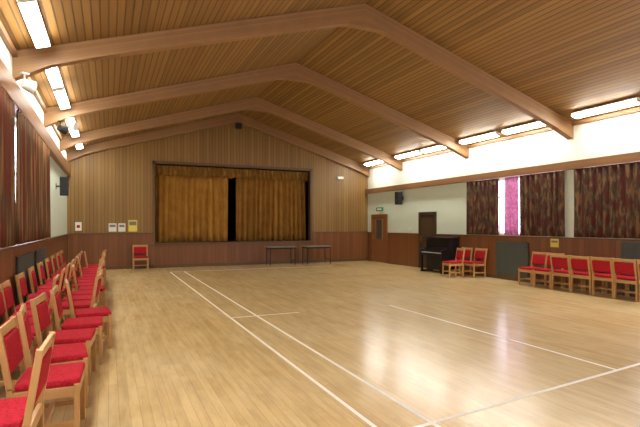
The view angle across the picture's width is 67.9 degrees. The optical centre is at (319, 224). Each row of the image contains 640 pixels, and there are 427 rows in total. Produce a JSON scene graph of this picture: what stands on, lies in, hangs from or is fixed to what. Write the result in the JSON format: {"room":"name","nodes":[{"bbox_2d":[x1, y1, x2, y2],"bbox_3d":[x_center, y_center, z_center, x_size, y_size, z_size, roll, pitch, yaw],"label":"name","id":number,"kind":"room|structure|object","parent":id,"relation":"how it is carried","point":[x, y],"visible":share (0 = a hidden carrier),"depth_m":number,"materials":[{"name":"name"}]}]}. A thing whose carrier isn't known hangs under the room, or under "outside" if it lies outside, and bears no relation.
{"room":"community hall","nodes":[
{"label":"community hall","id":0,"kind":"room"},
{"bbox_2d":[0,36,66,244],"bbox_3d":[-4.478,-0.510,6.598,0.200,4.220,21.700,0,0,-24],"label":"wall","id":1,"kind":"structure","parent":0,"point":[58,204],"depth_m":12.40,"materials":[{"name":"paint"}]},
{"bbox_2d":[0,86,15,247],"bbox_3d":[-3.599,-0.705,5.101,0.097,1.970,3.253,0,0,-24],"label":"window curtain","id":2,"kind":"object","parent":1,"relation":"hanging from","point":[7,107],"visible":1,"depth_m":6.13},
{"bbox_2d":[15,109,35,243],"bbox_3d":[-4.767,-0.705,7.719,0.097,1.970,1.786,0,0,-24],"label":"window curtain","id":3,"kind":"object","parent":1,"relation":"hanging from","point":[25,202],"visible":0.99,"depth_m":7.45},
{"bbox_2d":[0,234,67,325],"bbox_3d":[-4.353,0.955,6.621,0.044,1.290,21.640,0,0,-24],"label":"trim","id":4,"kind":"structure","parent":1,"relation":"attached to","point":[8,255],"depth_m":7.55,"materials":[{"name":"brown wood"}]},
{"bbox_2d":[16,252,33,305],"bbox_3d":[-4.886,1.040,7.894,0.040,1.120,1.600,0,0,-24],"label":"radiator","id":5,"kind":"object","parent":4,"relation":"attached to","point":[24,262],"visible":0.48,"depth_m":7.72,"materials":[{"name":"metal"}]},
{"bbox_2d":[35,247,46,292],"bbox_3d":[-5.701,1.040,9.720,0.040,1.120,1.600,0,0,-24],"label":"radiator","id":6,"kind":"object","parent":4,"relation":"attached to","point":[40,254],"visible":0.48,"depth_m":9.34,"materials":[{"name":"metal"}]},
{"bbox_2d":[0,20,68,152],"bbox_3d":[-4.358,-2.545,6.651,0.059,0.090,21.700,0,0,-24],"label":"trim","id":7,"kind":"structure","parent":1,"relation":"attached to","point":[4,35],"depth_m":6.97,"materials":[{"name":"brown wood"}]},
{"bbox_2d":[0,57,70,175],"bbox_3d":[-4.331,-1.860,6.663,0.119,0.320,21.700,0,0,-24],"label":"trim","id":8,"kind":"structure","parent":1,"relation":"attached to","point":[8,83],"depth_m":7.82,"materials":[{"name":"brown wood"}]},
{"bbox_2d":[35,132,50,239],"bbox_3d":[-5.616,-0.705,9.622,0.096,1.970,2.257,0,0,-24],"label":"window curtain","id":9,"kind":"object","parent":1,"relation":"hanging from","point":[42,152],"visible":0.92,"depth_m":9.40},
{"bbox_2d":[56,177,68,195],"bbox_3d":[-7.079,-1.060,13.048,0.306,0.500,0.240,0,0,-24],"label":"wall speaker","id":10,"kind":"object","parent":1,"relation":"attached to","point":[64,181],"visible":1,"depth_m":12.96,"materials":[{"name":"black paint"}]},
{"bbox_2d":[155,175,227,241],"bbox_3d":[-5.001,-0.792,18.702,2.792,2.895,0.200,0,0,-24],"label":"stage curtain","id":11,"kind":"object","parent":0,"point":[188,208],"depth_m":18.67,"materials":[{"name":"fabric"}]},
{"bbox_2d":[67,125,367,263],"bbox_3d":[-3.370,-1.425,19.083,12.400,6.050,0.200,0,0,-24],"label":"wall","id":12,"kind":"structure","parent":0,"point":[114,185],"depth_m":18.27,"materials":[{"name":"wood"}]},
{"bbox_2d":[75,222,81,230],"bbox_3d":[-8.477,0.050,16.664,0.200,0.300,0.054,0,0,-24],"label":"fire alarm box","id":13,"kind":"object","parent":12,"relation":"attached to","point":[78,225],"visible":1,"depth_m":16.65,"materials":[{"name":"white plastic"}]},
{"bbox_2d":[109,223,115,231],"bbox_3d":[-7.482,0.090,17.133,0.260,0.300,0.008,0,0,-24],"label":"poster","id":14,"kind":"object","parent":12,"relation":"attached to","point":[112,226],"visible":1,"depth_m":17.13,"materials":[{"name":"white paper"}]},
{"bbox_2d":[118,223,124,231],"bbox_3d":[-7.199,0.090,17.259,0.240,0.300,0.008,0,0,-24],"label":"poster","id":15,"kind":"object","parent":12,"relation":"attached to","point":[121,226],"visible":1,"depth_m":17.25,"materials":[{"name":"white paper"}]},
{"bbox_2d":[128,220,136,231],"bbox_3d":[-6.861,0.030,17.410,0.300,0.420,0.008,0,0,-24],"label":"poster","id":16,"kind":"object","parent":12,"relation":"attached to","point":[132,224],"visible":1,"depth_m":17.40,"materials":[{"name":"yellow paper"}]},
{"bbox_2d":[69,231,366,266],"bbox_3d":[-3.318,0.945,18.969,11.900,1.310,0.049,0,0,-24],"label":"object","id":17,"kind":"structure","parent":12,"relation":"attached to","point":[345,245],"depth_m":18.39,"materials":[{"name":"brown wood"}]},
{"bbox_2d":[82,258,366,269],"bbox_3d":[-3.312,1.540,18.955,11.880,0.120,0.019,0,0,-24],"label":"baseboard","id":18,"kind":"structure","parent":12,"relation":"attached to","point":[348,259],"depth_m":18.82,"materials":[{"name":"brown wood"}]},
{"bbox_2d":[155,165,307,180],"bbox_3d":[-3.380,-2.070,19.209,6.244,0.420,0.088,0,0,-24],"label":"valance curtain","id":19,"kind":"object","parent":12,"relation":"hanging from","point":[168,170],"visible":0.99,"depth_m":19.07,"materials":[{"name":"fabric"}]},
{"bbox_2d":[152,160,312,242],"bbox_3d":[-3.323,-0.865,19.077,6.480,3.070,0.250,0,0,-24],"label":"trim","id":20,"kind":"structure","parent":12,"relation":"attached to","point":[310,173],"depth_m":18.99,"materials":[{"name":"brown wood"}]},
{"bbox_2d":[236,178,305,240],"bbox_3d":[-2.026,-0.792,20.030,3.065,2.895,0.197,0,0,-24],"label":"stage curtain","id":21,"kind":"object","parent":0,"point":[269,209],"depth_m":19.99,"materials":[{"name":"fabric"}]},
{"bbox_2d":[0,260,639,426],"bbox_3d":[0.522,1.675,10.362,12.400,0.150,24.900,0,0,-24],"label":"floor","id":22,"kind":"structure","parent":0,"point":[174,359],"depth_m":6.06,"materials":[{"name":"brown wood"}]},
{"bbox_2d":[0,335,33,385],"bbox_3d":[-3.072,1.159,4.542,0.528,0.882,0.518,0,0,-24],"label":"upholstered chair","id":23,"kind":"object","parent":22,"relation":"on","point":[17,367],"visible":0.13,"depth_m":4.48,"materials":[{"name":"brown wood"}]},
{"bbox_2d":[0,325,37,367],"bbox_3d":[-3.304,1.159,5.063,0.528,0.882,0.518,0,0,-24],"label":"upholstered chair","id":24,"kind":"object","parent":22,"relation":"on","point":[32,326],"visible":0.09,"depth_m":4.96,"materials":[{"name":"fabric"}]},
{"bbox_2d":[0,285,46,343],"bbox_3d":[-3.537,1.159,5.583,0.528,0.882,0.518,0,0,-24],"label":"upholstered chair","id":25,"kind":"object","parent":22,"relation":"on","point":[2,306],"visible":0.19,"depth_m":5.66,"materials":[{"name":"fabric"}]},
{"bbox_2d":[0,280,51,339],"bbox_3d":[-3.769,1.159,6.104,0.528,0.882,0.518,0,0,-23],"label":"upholstered chair","id":26,"kind":"object","parent":22,"relation":"on","point":[7,293],"visible":0.34,"depth_m":6.01,"materials":[{"name":"brown wood"}]},
{"bbox_2d":[0,331,55,426],"bbox_3d":[-1.938,1.159,2.880,0.528,0.882,0.518,0,0,-22],"label":"upholstered chair","id":27,"kind":"object","parent":22,"relation":"on","point":[24,411],"visible":1,"depth_m":2.85,"materials":[{"name":"fabric"}]},
{"bbox_2d":[15,272,56,329],"bbox_3d":[-4.234,1.159,7.145,0.528,0.882,0.518,0,0,-23],"label":"upholstered chair","id":28,"kind":"object","parent":22,"relation":"on","point":[21,285],"visible":0.34,"depth_m":6.96,"materials":[{"name":"brown wood"}]},
{"bbox_2d":[15,274,59,330],"bbox_3d":[-3.957,1.159,6.644,0.528,0.882,0.518,0,0,-24],"label":"upholstered chair","id":29,"kind":"object","parent":22,"relation":"on","point":[56,279],"visible":0.31,"depth_m":6.57,"materials":[{"name":"brown wood"}]},
{"bbox_2d":[0,316,84,426],"bbox_3d":[-2.097,1.159,3.610,0.528,0.882,0.518,0,0,-22],"label":"upholstered chair","id":30,"kind":"object","parent":22,"relation":"on","point":[72,375],"visible":0.87,"depth_m":3.47,"materials":[{"name":"fabric"}]},
{"bbox_2d":[25,268,65,302],"bbox_3d":[-4.422,1.159,7.686,0.528,0.882,0.518,0,0,-25],"label":"upholstered chair","id":31,"kind":"object","parent":22,"relation":"on","point":[62,276],"visible":0.32,"depth_m":7.58,"materials":[{"name":"brown wood"}]},
{"bbox_2d":[28,266,65,299],"bbox_3d":[-4.698,1.159,8.186,0.528,0.882,0.518,0,0,-25],"label":"upholstered chair","id":32,"kind":"object","parent":22,"relation":"on","point":[31,271],"visible":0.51,"depth_m":8.04,"materials":[{"name":"fabric"}]},
{"bbox_2d":[17,303,87,408],"bbox_3d":[-2.381,1.159,4.246,0.528,0.882,0.518,0,0,-29],"label":"upholstered chair","id":33,"kind":"object","parent":22,"relation":"on","point":[64,353],"visible":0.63,"depth_m":4.13,"materials":[{"name":"fabric"}]},
{"bbox_2d":[37,261,70,288],"bbox_3d":[-5.163,1.159,9.227,0.528,0.882,0.518,0,0,-24],"label":"upholstered chair","id":34,"kind":"object","parent":22,"relation":"on","point":[41,272],"visible":0.4,"depth_m":9.02,"materials":[{"name":"brown wood"}]},
{"bbox_2d":[38,263,70,289],"bbox_3d":[-4.886,1.159,8.726,0.528,0.882,0.518,0,0,-24],"label":"upholstered chair","id":35,"kind":"object","parent":22,"relation":"on","point":[67,272],"visible":0.23,"depth_m":8.59,"materials":[{"name":"brown wood"}]},
{"bbox_2d":[44,258,73,290],"bbox_3d":[-5.627,1.159,10.268,0.528,0.882,0.518,0,0,-24],"label":"upholstered chair","id":36,"kind":"object","parent":22,"relation":"on","point":[47,262],"visible":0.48,"depth_m":10.13,"materials":[{"name":"brown wood"}]},
{"bbox_2d":[46,259,74,282],"bbox_3d":[-5.351,1.159,9.768,0.528,0.882,0.518,0,0,-25],"label":"upholstered chair","id":37,"kind":"object","parent":22,"relation":"on","point":[73,260],"visible":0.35,"depth_m":9.63,"materials":[{"name":"brown wood"}]},
{"bbox_2d":[30,292,95,384],"bbox_3d":[-2.632,1.159,4.905,0.528,0.882,0.518,0,0,-19],"label":"upholstered chair","id":38,"kind":"object","parent":22,"relation":"on","point":[40,313],"visible":0.66,"depth_m":4.79,"materials":[{"name":"fabric"}]},
{"bbox_2d":[50,255,76,273],"bbox_3d":[-6.092,1.159,11.309,0.528,0.882,0.518,0,0,-25],"label":"upholstered chair","id":39,"kind":"object","parent":22,"relation":"on","point":[53,261],"visible":0.34,"depth_m":11.06,"materials":[{"name":"brown wood"}]},
{"bbox_2d":[52,256,77,276],"bbox_3d":[-5.816,1.159,10.809,0.528,0.882,0.518,0,0,-25],"label":"upholstered chair","id":40,"kind":"object","parent":22,"relation":"on","point":[75,261],"visible":0.18,"depth_m":10.67,"materials":[{"name":"brown wood"}]},
{"bbox_2d":[55,252,79,276],"bbox_3d":[-6.556,1.159,12.350,0.528,0.882,0.518,0,0,-24],"label":"upholstered chair","id":41,"kind":"object","parent":22,"relation":"on","point":[58,260],"visible":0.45,"depth_m":12.17,"materials":[{"name":"brown wood"}]},
{"bbox_2d":[57,253,80,276],"bbox_3d":[-6.280,1.159,11.849,0.528,0.882,0.518,0,0,-24],"label":"upholstered chair","id":42,"kind":"object","parent":22,"relation":"on","point":[77,265],"visible":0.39,"depth_m":11.73,"materials":[{"name":"brown wood"}]},
{"bbox_2d":[59,250,81,266],"bbox_3d":[-7.021,1.159,13.391,0.528,0.882,0.518,0,0,-24],"label":"upholstered chair","id":43,"kind":"object","parent":22,"relation":"on","point":[61,251],"visible":0.33,"depth_m":13.16,"materials":[{"name":"brown wood"}]},
{"bbox_2d":[50,285,102,364],"bbox_3d":[-2.843,1.159,5.575,0.528,0.882,0.518,0,0,-24],"label":"upholstered chair","id":44,"kind":"object","parent":22,"relation":"on","point":[96,322],"visible":0.68,"depth_m":5.44,"materials":[{"name":"fabric"}]},
{"bbox_2d":[59,272,101,320],"bbox_3d":[-3.468,1.159,6.882,0.528,0.882,0.518,0,0,-19],"label":"upholstered chair","id":45,"kind":"object","parent":22,"relation":"on","point":[83,303],"visible":0.51,"depth_m":6.72,"materials":[{"name":"fabric"}]},
{"bbox_2d":[62,269,102,317],"bbox_3d":[-3.703,1.159,7.434,0.528,0.882,0.518,0,0,-19],"label":"upholstered chair","id":46,"kind":"object","parent":22,"relation":"on","point":[75,297],"visible":0.23,"depth_m":7.37,"materials":[{"name":"fabric"}]},
{"bbox_2d":[64,266,101,317],"bbox_3d":[-3.966,1.159,7.975,0.528,0.882,0.518,0,0,-21],"label":"upholstered chair","id":47,"kind":"object","parent":22,"relation":"on","point":[83,292],"visible":0.17,"depth_m":7.85,"materials":[{"name":"fabric"}]},
{"bbox_2d":[64,279,111,348],"bbox_3d":[-3.054,1.159,6.245,0.528,0.882,0.518,0,0,-30],"label":"upholstered chair","id":48,"kind":"object","parent":22,"relation":"on","point":[105,312],"visible":0.7,"depth_m":6.14,"materials":[{"name":"fabric"}]},
{"bbox_2d":[72,264,104,306],"bbox_3d":[-4.162,1.159,8.544,0.528,0.882,0.518,0,0,-26],"label":"upholstered chair","id":49,"kind":"object","parent":22,"relation":"on","point":[102,288],"visible":0.53,"depth_m":8.42,"materials":[{"name":"fabric"}]},
{"bbox_2d":[72,261,104,305],"bbox_3d":[-4.417,1.159,9.087,0.528,0.882,0.518,0,0,-20],"label":"upholstered chair","id":50,"kind":"object","parent":22,"relation":"on","point":[103,263],"visible":0.29,"depth_m":9.13,"materials":[{"name":"fabric"}]},
{"bbox_2d":[73,259,104,284],"bbox_3d":[-4.674,1.159,9.630,0.528,0.882,0.518,0,0,-20],"label":"upholstered chair","id":51,"kind":"object","parent":22,"relation":"on","point":[86,280],"visible":0.16,"depth_m":9.47,"materials":[{"name":"fabric"}]},
{"bbox_2d":[77,257,103,284],"bbox_3d":[-5.179,1.159,10.719,0.528,0.882,0.518,0,0,-27],"label":"upholstered chair","id":52,"kind":"object","parent":22,"relation":"on","point":[79,262],"visible":0.34,"depth_m":10.47,"materials":[{"name":"brown wood"}]},
{"bbox_2d":[77,258,103,279],"bbox_3d":[-4.938,1.159,10.168,0.528,0.882,0.518,0,0,-19],"label":"upholstered chair","id":53,"kind":"object","parent":22,"relation":"on","point":[101,259],"visible":0.19,"depth_m":10.00,"materials":[{"name":"fabric"}]},
{"bbox_2d":[80,254,104,276],"bbox_3d":[-5.392,1.159,11.282,0.528,0.882,0.518,0,0,-25],"label":"upholstered chair","id":54,"kind":"object","parent":22,"relation":"on","point":[95,272],"visible":0.23,"depth_m":11.15,"materials":[{"name":"fabric"}]},
{"bbox_2d":[82,252,103,269],"bbox_3d":[-5.909,1.159,12.365,0.528,0.882,0.518,0,0,-23],"label":"upholstered chair","id":55,"kind":"object","parent":22,"relation":"on","point":[103,252],"visible":0.12,"depth_m":12.29,"materials":[{"name":"fabric"}]},
{"bbox_2d":[82,253,105,271],"bbox_3d":[-5.637,1.159,11.827,0.528,0.882,0.518,0,0,-20],"label":"upholstered chair","id":56,"kind":"object","parent":22,"relation":"on","point":[92,270],"visible":0.11,"depth_m":11.75,"materials":[{"name":"fabric"}]},
{"bbox_2d":[84,251,105,283],"bbox_3d":[-6.129,1.159,12.923,0.528,0.882,0.518,0,0,-27],"label":"upholstered chair","id":57,"kind":"object","parent":22,"relation":"on","point":[85,255],"visible":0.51,"depth_m":12.80,"materials":[{"name":"brown wood"}]},
{"bbox_2d":[84,250,106,267],"bbox_3d":[-6.367,1.159,13.473,0.528,0.882,0.518,0,0,-19],"label":"upholstered chair","id":58,"kind":"object","parent":22,"relation":"on","point":[104,251],"visible":0.1,"depth_m":13.32,"materials":[{"name":"fabric"}]},
{"bbox_2d":[132,245,148,269],"bbox_3d":[-6.470,1.159,17.124,0.518,0.882,0.528,0,0,-24],"label":"upholstered chair","id":59,"kind":"object","parent":22,"relation":"on","point":[137,249],"visible":1,"depth_m":17.23,"materials":[{"name":"fabric"}]},
{"bbox_2d":[151,164,313,244],"bbox_3d":[-3.874,-0.750,20.337,7.100,4.700,3.100,0,0,-24],"label":"stage","id":60,"kind":"object","parent":22,"relation":"on","point":[231,182],"visible":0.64,"depth_m":21.49,"materials":[{"name":"brown wood"}]},
{"bbox_2d":[266,246,295,264],"bbox_3d":[-1.578,1.235,19.117,1.160,0.730,0.600,0,0,-24],"label":"folding table","id":61,"kind":"object","parent":22,"relation":"on","point":[270,247],"visible":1,"depth_m":19.01,"materials":[{"name":"grey laminate"}]},
{"bbox_2d":[301,245,331,264],"bbox_3d":[-0.142,1.235,19.703,1.160,0.730,0.600,0,0,-27],"label":"folding table","id":62,"kind":"object","parent":22,"relation":"on","point":[323,246],"visible":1,"depth_m":19.55,"materials":[{"name":"grey laminate"}]},
{"bbox_2d":[170,266,639,426],"bbox_3d":[0.704,1.599,10.619,6.120,0.002,14.820,0,0,-24],"label":"court","id":63,"kind":"object","parent":22,"relation":"on","point":[354,411],"visible":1,"depth_m":5.01,"materials":[{"name":"paint"}]},
{"bbox_2d":[420,237,459,273],"bbox_3d":[4.049,1.005,16.152,0.720,1.190,1.260,0,0,-24],"label":"upright piano","id":64,"kind":"object","parent":22,"relation":"on","point":[437,250],"visible":0.94,"depth_m":15.96,"materials":[{"name":"black paint"}]},
{"bbox_2d":[442,248,464,277],"bbox_3d":[4.139,1.159,14.707,0.528,0.882,0.518,0,0,-9],"label":"upholstered chair","id":65,"kind":"object","parent":22,"relation":"on","point":[459,254],"visible":1,"depth_m":14.61,"materials":[{"name":"brown wood"}]},
{"bbox_2d":[450,247,472,275],"bbox_3d":[4.518,1.159,15.210,0.528,0.882,0.518,0,0,-21],"label":"upholstered chair","id":66,"kind":"object","parent":22,"relation":"on","point":[468,252],"visible":0.52,"depth_m":15.14,"materials":[{"name":"brown wood"}]},
{"bbox_2d":[463,248,487,277],"bbox_3d":[4.774,1.159,14.635,0.528,0.882,0.518,0,0,-22],"label":"upholstered chair","id":67,"kind":"object","parent":22,"relation":"on","point":[482,254],"visible":0.99,"depth_m":14.53,"materials":[{"name":"brown wood"}]},
{"bbox_2d":[496,241,528,282],"bbox_3d":[5.526,1.040,13.696,0.055,1.120,1.190,0,0,-24],"label":"radiator","id":68,"kind":"object","parent":22,"relation":"on","point":[510,256],"visible":0.98,"depth_m":13.67,"materials":[{"name":"metal"}]},
{"bbox_2d":[518,251,546,286],"bbox_3d":[5.679,1.159,12.662,0.528,0.882,0.518,0,0,-20],"label":"upholstered chair","id":69,"kind":"object","parent":22,"relation":"on","point":[536,259],"visible":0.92,"depth_m":12.69,"materials":[{"name":"fabric"}]},
{"bbox_2d":[533,252,564,288],"bbox_3d":[5.867,1.159,12.168,0.528,0.882,0.518,0,0,-25],"label":"upholstered chair","id":70,"kind":"object","parent":22,"relation":"on","point":[546,271],"visible":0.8,"depth_m":12.18,"materials":[{"name":"brown wood"}]},
{"bbox_2d":[550,254,582,291],"bbox_3d":[6.047,1.159,11.667,0.528,0.882,0.518,0,0,-24],"label":"upholstered chair","id":71,"kind":"object","parent":22,"relation":"on","point":[562,261],"visible":0.93,"depth_m":11.59,"materials":[{"name":"fabric"}]},
{"bbox_2d":[569,255,603,294],"bbox_3d":[6.270,1.159,11.187,0.528,0.882,0.518,0,0,-23],"label":"upholstered chair","id":72,"kind":"object","parent":22,"relation":"on","point":[576,263],"visible":0.87,"depth_m":11.10,"materials":[{"name":"fabric"}]},
{"bbox_2d":[590,256,626,297],"bbox_3d":[6.505,1.159,10.712,0.528,0.882,0.518,0,0,-22],"label":"upholstered chair","id":73,"kind":"object","parent":22,"relation":"on","point":[604,265],"visible":0.92,"depth_m":10.65,"materials":[{"name":"fabric"}]},
{"bbox_2d":[612,258,638,301],"bbox_3d":[6.700,1.159,10.218,0.528,0.882,0.518,0,0,-22],"label":"upholstered chair","id":74,"kind":"object","parent":22,"relation":"on","point":[630,268],"visible":0.98,"depth_m":10.16,"materials":[{"name":"fabric"}]},
{"bbox_2d":[621,242,639,295],"bbox_3d":[7.087,0.990,10.198,0.055,1.220,1.250,0,0,-24],"label":"radiator","id":75,"kind":"object","parent":22,"relation":"on","point":[629,250],"visible":0.56,"depth_m":10.56,"materials":[{"name":"metal"}]},
{"bbox_2d":[637,260,639,301],"bbox_3d":[6.924,1.159,9.738,0.528,0.882,0.518,0,0,-22],"label":"upholstered chair","id":76,"kind":"object","parent":22,"relation":"on","point":[638,261],"visible":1,"depth_m":9.88,"materials":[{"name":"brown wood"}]},
{"bbox_2d":[0,0,639,166],"bbox_3d":[1.093,-3.569,9.084,12.400,2.062,22.100,0,0,-24],"label":"ceiling","id":77,"kind":"structure","parent":0,"point":[568,56],"depth_m":10.20,"materials":[{"name":"wood"}]},
{"bbox_2d":[17,0,50,48],"bbox_3d":[-3.733,-2.647,6.219,0.210,0.169,1.580,0,0,-24],"label":"fluorescent light","id":78,"kind":"object","parent":77,"relation":"attached to","point":[29,9],"visible":1,"depth_m":6.10,"materials":[{"name":"white plastic"}]},
{"bbox_2d":[46,67,62,87],"bbox_3d":[-4.629,-2.647,8.228,0.210,0.169,1.580,0,0,-24],"label":"fluorescent light","id":79,"kind":"object","parent":77,"relation":"attached to","point":[53,74],"visible":0.51,"depth_m":8.39,"materials":[{"name":"white plastic"}]},
{"bbox_2d":[52,86,69,109],"bbox_3d":[-5.363,-2.647,9.871,0.210,0.169,1.580,0,0,-24],"label":"fluorescent light","id":80,"kind":"object","parent":77,"relation":"attached to","point":[60,93],"visible":0.94,"depth_m":9.70,"materials":[{"name":"white plastic"}]},
{"bbox_2d":[69,129,78,137],"bbox_3d":[-6.871,-2.647,13.250,0.210,0.169,1.580,0,0,-24],"label":"fluorescent light","id":81,"kind":"object","parent":77,"relation":"attached to","point":[73,133],"visible":0.51,"depth_m":13.48,"materials":[{"name":"white plastic"}]},
{"bbox_2d":[76,143,82,149],"bbox_3d":[-7.849,-2.647,15.442,0.210,0.169,1.580,0,0,-24],"label":"fluorescent light","id":82,"kind":"object","parent":77,"relation":"attached to","point":[79,146],"visible":0.46,"depth_m":15.77,"materials":[{"name":"white plastic"}]},
{"bbox_2d":[67,113,369,176],"bbox_3d":[-3.292,-3.309,18.910,12.000,2.270,0.170,0,0,-24],"label":"roof beam","id":83,"kind":"structure","parent":77,"relation":"attached to","point":[231,119],"depth_m":18.60,"materials":[{"name":"wood"}]},
{"bbox_2d":[235,123,241,128],"bbox_3d":[-3.215,-3.910,18.736,0.240,0.220,0.180,0,0,-24],"label":"ceiling speaker","id":84,"kind":"object","parent":83,"relation":"attached to","point":[237,125],"visible":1,"depth_m":18.68,"materials":[{"name":"black paint"}]},
{"bbox_2d":[60,97,402,170],"bbox_3d":[-2.229,-3.309,16.526,12.000,2.270,0.170,0,0,-24],"label":"roof beam","id":85,"kind":"structure","parent":77,"relation":"attached to","point":[257,104],"depth_m":16.17,"materials":[{"name":"wood"}]},
{"bbox_2d":[44,62,468,158],"bbox_3d":[-0.680,-3.309,13.056,12.000,2.270,0.170,0,0,-24],"label":"roof beam","id":86,"kind":"structure","parent":77,"relation":"attached to","point":[296,72],"depth_m":12.59,"materials":[{"name":"wood"}]},
{"bbox_2d":[57,120,68,133],"bbox_3d":[-5.809,-2.196,10.715,0.200,0.288,0.203,0,0,26],"label":"spotlight","id":87,"kind":"object","parent":86,"relation":"attached to","point":[63,129],"visible":1,"depth_m":10.66,"materials":[{"name":"black metal"}]},
{"bbox_2d":[67,118,78,130],"bbox_3d":[-5.609,-2.276,10.779,0.203,0.288,0.200,0,0,6],"label":"spotlight","id":88,"kind":"object","parent":86,"relation":"attached to","point":[74,126],"visible":1,"depth_m":10.73,"materials":[{"name":"white metal"}]},
{"bbox_2d":[12,3,573,139],"bbox_3d":[0.869,-3.309,9.586,12.000,2.270,0.170,0,0,-24],"label":"roof beam","id":89,"kind":"structure","parent":77,"relation":"attached to","point":[33,61],"depth_m":8.86,"materials":[{"name":"wood"}]},
{"bbox_2d":[20,72,36,93],"bbox_3d":[-4.403,-2.136,7.168,0.200,0.288,0.203,0,0,36],"label":"spotlight","id":90,"kind":"object","parent":89,"relation":"attached to","point":[30,86],"visible":1,"depth_m":7.12,"materials":[{"name":"white metal"}]},
{"bbox_2d":[364,160,382,165],"bbox_3d":[2.332,-2.647,19.985,0.210,0.169,1.580,0,0,-24],"label":"fluorescent light","id":91,"kind":"object","parent":77,"relation":"attached to","point":[369,163],"visible":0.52,"depth_m":20.10,"materials":[{"name":"white plastic"}]},
{"bbox_2d":[394,150,422,158],"bbox_3d":[3.310,-2.647,17.794,0.210,0.169,1.580,0,0,-24],"label":"fluorescent light","id":92,"kind":"object","parent":77,"relation":"attached to","point":[416,152],"visible":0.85,"depth_m":17.67,"materials":[{"name":"white plastic"}]},
{"bbox_2d":[421,145,444,152],"bbox_3d":[4.003,-2.647,16.241,0.210,0.169,1.580,0,0,-24],"label":"fluorescent light","id":93,"kind":"object","parent":77,"relation":"attached to","point":[438,147],"visible":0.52,"depth_m":16.41,"materials":[{"name":"white plastic"}]},
{"bbox_2d":[459,131,500,144],"bbox_3d":[4.818,-2.647,14.415,0.210,0.169,1.580,0,0,-24],"label":"fluorescent light","id":94,"kind":"object","parent":77,"relation":"attached to","point":[491,134],"visible":1,"depth_m":14.29,"materials":[{"name":"white plastic"}]},
{"bbox_2d":[501,121,545,134],"bbox_3d":[5.552,-2.647,12.771,0.210,0.169,1.580,0,0,-24],"label":"fluorescent light","id":95,"kind":"object","parent":77,"relation":"attached to","point":[536,124],"visible":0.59,"depth_m":12.83,"materials":[{"name":"white plastic"}]},
{"bbox_2d":[571,97,639,118],"bbox_3d":[6.448,-2.647,10.762,0.210,0.169,1.580,0,0,-24],"label":"fluorescent light","id":96,"kind":"object","parent":77,"relation":"attached to","point":[633,101],"visible":1,"depth_m":10.66,"materials":[{"name":"white plastic"}]},
{"bbox_2d":[368,112,639,262],"bbox_3d":[6.663,-0.510,11.570,0.200,4.220,21.700,0,0,-24],"label":"wall","id":97,"kind":"structure","parent":0,"point":[617,135],"depth_m":15.11,"materials":[{"name":"paint"}]},
{"bbox_2d":[371,214,387,262],"bbox_3d":[2.531,0.570,20.457,0.101,2.060,1.260,0,0,-24],"label":"door","id":98,"kind":"structure","parent":97,"relation":"in","point":[379,222],"depth_m":20.44,"materials":[{"name":"brown wood"}]},
{"bbox_2d":[395,192,403,204],"bbox_3d":[3.152,-1.060,18.818,0.306,0.500,0.240,0,0,-24],"label":"wall speaker","id":99,"kind":"object","parent":97,"relation":"attached to","point":[398,195],"visible":1,"depth_m":18.71,"materials":[{"name":"black paint"}]},
{"bbox_2d":[418,212,436,267],"bbox_3d":[3.906,0.560,17.375,0.101,2.080,1.010,0,0,-24],"label":"door","id":100,"kind":"structure","parent":97,"relation":"in","point":[427,221],"depth_m":17.52,"materials":[{"name":"brown wood"}]},
{"bbox_2d":[466,178,498,234],"bbox_3d":[5.033,-0.545,14.741,0.121,1.690,1.385,0,0,-24],"label":"window curtain","id":101,"kind":"object","parent":97,"relation":"hanging from","point":[482,204],"visible":1,"depth_m":14.67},
{"bbox_2d":[365,152,639,193],"bbox_3d":[6.508,-1.500,11.500,0.139,0.200,21.700,0,0,-24],"label":"trim","id":102,"kind":"structure","parent":97,"relation":"attached to","point":[635,156],"depth_m":13.16,"materials":[{"name":"brown wood"}]},
{"bbox_2d":[367,232,639,291],"bbox_3d":[6.563,0.958,11.492,0.044,1.285,21.640,0,0,-24],"label":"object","id":103,"kind":"structure","parent":97,"relation":"attached to","point":[402,248],"depth_m":13.76,"materials":[{"name":"brown wood"}]},
{"bbox_2d":[368,107,639,168],"bbox_3d":[6.544,-2.545,11.517,0.059,0.090,21.700,0,0,-24],"label":"trim","id":104,"kind":"structure","parent":97,"relation":"attached to","point":[633,110],"depth_m":13.23,"materials":[{"name":"brown wood"}]},
{"bbox_2d":[499,177,519,234],"bbox_3d":[5.665,-0.550,13.807,0.060,1.660,3.400,0,0,-24],"label":"window","id":105,"kind":"structure","parent":97,"relation":"in","point":[500,180],"depth_m":14.30,"materials":[{"name":"white glass"}]},
{"bbox_2d":[504,176,518,235],"bbox_3d":[5.510,-0.545,13.673,0.095,1.690,0.529,0,0,-24],"label":"window curtain","id":106,"kind":"object","parent":97,"relation":"hanging from","point":[511,222],"visible":1,"depth_m":13.68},
{"bbox_2d":[519,171,564,236],"bbox_3d":[5.921,-0.545,12.747,0.118,1.690,1.466,0,0,-24],"label":"window curtain","id":107,"kind":"object","parent":97,"relation":"hanging from","point":[542,195],"visible":1,"depth_m":12.65,"materials":[{"name":"fabric"}]},
{"bbox_2d":[464,272,638,297],"bbox_3d":[7.544,1.540,9.258,0.014,0.120,16.760,0,0,-24],"label":"baseboard","id":108,"kind":"structure","parent":97,"relation":"attached to","point":[498,276],"depth_m":13.29,"materials":[{"name":"brown wood"}]},
{"bbox_2d":[550,239,558,246],"bbox_3d":[6.134,0.470,12.423,0.008,0.220,0.250,0,0,-24],"label":"card","id":109,"kind":"object","parent":97,"relation":"attached to","point":[553,242],"visible":1,"depth_m":12.42,"materials":[{"name":"yellow paper"}]},
{"bbox_2d":[574,161,639,238],"bbox_3d":[6.698,-0.545,11.010,0.121,1.690,1.851,0,0,-24],"label":"window curtain","id":110,"kind":"object","parent":97,"relation":"hanging from","point":[606,197],"visible":1,"depth_m":11.05,"materials":[{"name":"fabric"}]}
]}

